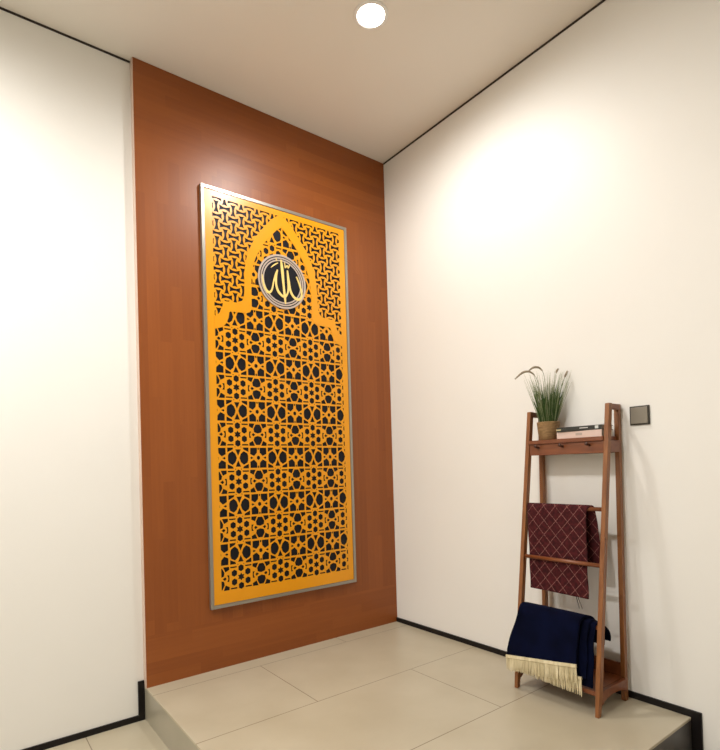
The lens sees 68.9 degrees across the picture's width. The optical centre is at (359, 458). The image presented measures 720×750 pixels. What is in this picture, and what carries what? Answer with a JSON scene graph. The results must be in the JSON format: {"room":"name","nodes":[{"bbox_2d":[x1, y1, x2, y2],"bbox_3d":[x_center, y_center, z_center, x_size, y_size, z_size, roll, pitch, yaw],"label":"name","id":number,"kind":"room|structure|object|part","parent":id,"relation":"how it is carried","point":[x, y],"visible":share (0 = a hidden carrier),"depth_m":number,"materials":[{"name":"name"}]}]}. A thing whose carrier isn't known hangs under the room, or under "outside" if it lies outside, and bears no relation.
{"room":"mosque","nodes":[
{"label":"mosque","id":0,"kind":"room"},
{"bbox_2d":[0,9,143,749],"bbox_3d":[-2.016,-0.363,2.217,5.750,3.472,0.150,-1,-1,-37],"label":"wall","id":1,"kind":"structure","parent":0,"point":[71,624],"depth_m":2.56,"materials":[{"name":"paint"}]},
{"bbox_2d":[0,7,129,62],"bbox_3d":[-2.764,-2.082,1.615,3.878,0.010,0.004,-1,-1,-37],"label":"trim","id":2,"kind":"structure","parent":1,"relation":"attached to","point":[1,8],"depth_m":2.60,"materials":[{"name":"black metal"}]},
{"bbox_2d":[22,680,144,749],"bbox_3d":[-2.663,1.282,1.560,3.878,0.202,0.010,-1,-1,-37],"label":"baseboard","id":3,"kind":"structure","parent":1,"relation":"attached to","point":[141,689],"depth_m":2.61,"materials":[{"name":"black"}]},
{"bbox_2d":[130,57,396,687],"bbox_3d":[-0.479,-0.476,3.272,1.721,3.298,0.045,-1,-1,-37],"label":"wood wall panel","id":4,"kind":"object","parent":1,"relation":"attached to","point":[185,134],"visible":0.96,"depth_m":2.94,"materials":[{"name":"brown wood"}]},
{"bbox_2d":[199,183,356,609],"bbox_3d":[-0.463,-0.362,3.234,1.007,2.386,0.028,-1,-1,-37],"label":"wall art","id":5,"kind":"object","parent":4,"relation":"attached to","point":[280,476],"visible":1,"depth_m":3.19,"materials":[{"name":"orange metal"}]},
{"bbox_2d":[46,719,168,749],"bbox_3d":[-0.387,1.341,0.000,5.900,0.100,5.545,-1,-1,-37],"label":"floor","id":6,"kind":"structure","parent":0,"point":[140,735],"depth_m":2.52,"materials":[{"name":"tile"}]},
{"bbox_2d":[145,689,198,749],"bbox_3d":[0.147,1.235,2.494,1.720,0.160,1.936,-1,-1,-37],"label":"step riser","id":7,"kind":"structure","parent":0,"point":[173,737],"depth_m":2.47,"materials":[{"name":"tile"}]},
{"bbox_2d":[144,621,690,749],"bbox_3d":[0.145,1.149,2.493,1.722,0.012,1.942,-1,-1,-37],"label":"platform","id":8,"kind":"object","parent":7,"relation":"on","point":[396,685],"visible":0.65,"depth_m":2.42,"materials":[{"name":"tile"}]},
{"bbox_2d":[515,403,627,718],"bbox_3d":[0.993,0.435,2.522,0.306,1.366,0.434,-1,-1,-37],"label":"ladder shelf","id":9,"kind":"object","parent":8,"relation":"on","point":[610,676],"visible":0.76,"depth_m":2.43,"materials":[{"name":"brown wood"}]},
{"bbox_3d":[0.831,0.442,2.658,0.212,1.366,0.021,-1,-1,-37],"label":"leg","id":10,"kind":"part","parent":9,"relation":"part of","materials":[{"name":"brown wood"}]},
{"bbox_3d":[0.967,0.440,2.762,0.056,1.366,0.021,-1,-1,-37],"label":"leg","id":11,"kind":"part","parent":9,"relation":"part of","materials":[{"name":"brown wood"}]},
{"bbox_2d":[515,366,571,439],"bbox_3d":[0.932,-0.283,2.662,0.208,0.380,0.230,-1,-1,-41],"label":"potted grass","id":12,"kind":"object","parent":9,"relation":"on","point":[548,408],"depth_m":2.64,"materials":[{"name":"plant"}]},
{"bbox_2d":[537,421,559,439],"bbox_3d":[0.958,-0.141,2.670,0.113,0.093,0.113,-1,-1,-37],"label":"pot","id":13,"kind":"object","parent":12,"relation":"attached to","point":[546,429],"depth_m":2.63,"materials":[{"name":"beige wicker"}]},
{"bbox_2d":[506,602,610,696],"bbox_3d":[0.928,0.876,2.488,0.203,0.341,0.433,-1,-1,-37],"label":"blanket","id":14,"kind":"object","parent":9,"relation":"on","point":[555,644],"visible":0.99,"depth_m":2.40,"materials":[{"name":"blue fabric"}]},
{"bbox_2d":[527,503,599,608],"bbox_3d":[0.981,0.456,2.531,0.086,0.481,0.351,-1,-1,-37],"label":"patterned blanket","id":15,"kind":"object","parent":9,"relation":"hanging from","point":[563,531],"visible":0.91,"depth_m":2.49,"materials":[{"name":"red fabric"}]},
{"bbox_3d":[1.037,-0.088,2.576,0.147,0.019,0.392,-1,-1,-37],"label":"shelf","id":16,"kind":"part","parent":9,"relation":"part of","materials":[{"name":"brown wood"}]},
{"bbox_3d":[1.004,1.023,2.508,0.264,0.018,0.392,-1,-1,-37],"label":"shelf","id":17,"kind":"part","parent":9,"relation":"part of","materials":[{"name":"brown wood"}]},
{"bbox_2d":[557,429,612,438],"bbox_3d":[1.072,-0.116,2.506,0.112,0.032,0.224,-1,-1,-38],"label":"book","id":18,"kind":"object","parent":9,"relation":"on","point":[599,432],"visible":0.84,"depth_m":2.46,"materials":[{"name":"beige paper"}]},
{"bbox_2d":[556,424,612,431],"bbox_3d":[1.071,-0.143,2.507,0.116,0.022,0.222,-1,-1,-40],"label":"book","id":19,"kind":"object","parent":18,"relation":"on","point":[600,426],"visible":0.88,"depth_m":2.46,"materials":[{"name":"black paper"}]},
{"bbox_3d":[1.081,0.429,2.330,0.212,1.366,0.021,-1,-1,-37],"label":"leg","id":20,"kind":"part","parent":9,"relation":"part of","materials":[{"name":"brown wood"}]},
{"bbox_3d":[1.100,0.982,2.583,0.012,0.061,0.392,-1,-1,-37],"label":"rail","id":21,"kind":"part","parent":9,"relation":"part of","materials":[{"name":"brown wood"}]},
{"bbox_3d":[1.128,1.037,2.342,0.216,0.059,0.018,-1,-1,-37],"label":"rail","id":22,"kind":"part","parent":9,"relation":"part of","materials":[{"name":"brown wood"}]},
{"bbox_3d":[1.165,-0.058,2.413,0.089,0.054,0.018,-1,-1,-37],"label":"rail","id":23,"kind":"part","parent":9,"relation":"part of","materials":[{"name":"brown wood"}]},
{"bbox_3d":[1.213,0.427,2.440,0.056,1.366,0.021,-1,-1,-37],"label":"leg","id":24,"kind":"part","parent":9,"relation":"part of","materials":[{"name":"brown wood"}]},
{"bbox_2d":[0,0,601,162],"bbox_3d":[-0.493,-2.239,0.057,5.900,0.120,5.545,-1,-1,-37],"label":"ceiling","id":25,"kind":"structure","parent":0,"point":[307,65],"depth_m":2.74,"materials":[{"name":"paint"}]},
{"bbox_2d":[354,0,387,29],"bbox_3d":[0.053,-2.152,2.550,0.168,0.007,0.168,-1,-1,-37],"label":"recessed light","id":26,"kind":"object","parent":25,"relation":"in","point":[369,14],"visible":1,"depth_m":2.54,"materials":[{"name":"white ceramic"}]},
{"bbox_2d":[383,0,719,749],"bbox_3d":[1.844,-0.484,1.774,0.150,3.472,5.245,-1,-1,-37],"label":"wall","id":27,"kind":"structure","parent":0,"point":[566,216],"depth_m":2.62,"materials":[{"name":"paint"}]},
{"bbox_2d":[383,0,605,164],"bbox_3d":[1.746,-2.213,1.736,0.004,0.010,5.198,-1,-1,-37],"label":"trim","id":28,"kind":"structure","parent":27,"relation":"attached to","point":[602,1],"depth_m":2.96,"materials":[{"name":"black metal"}]},
{"bbox_2d":[396,617,703,749],"bbox_3d":[1.843,1.151,1.681,0.010,0.200,5.200,-1,-1,-37],"label":"baseboard","id":29,"kind":"structure","parent":27,"relation":"attached to","point":[696,717],"depth_m":2.37,"materials":[{"name":"black"}]},
{"bbox_2d":[630,405,649,425],"bbox_3d":[1.274,-0.198,2.393,0.012,0.087,0.087,-1,-1,-37],"label":"light switch","id":30,"kind":"object","parent":27,"relation":"attached to","point":[639,415],"visible":1,"depth_m":2.39,"materials":[{"name":"grey plastic"}]},
{"bbox_2d":[652,720,691,749],"bbox_3d":[0.736,1.205,1.724,1.719,0.160,0.004,-1,-1,-37],"label":"step riser","id":31,"kind":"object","parent":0,"point":[681,739],"depth_m":2.17,"materials":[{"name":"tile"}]}
]}

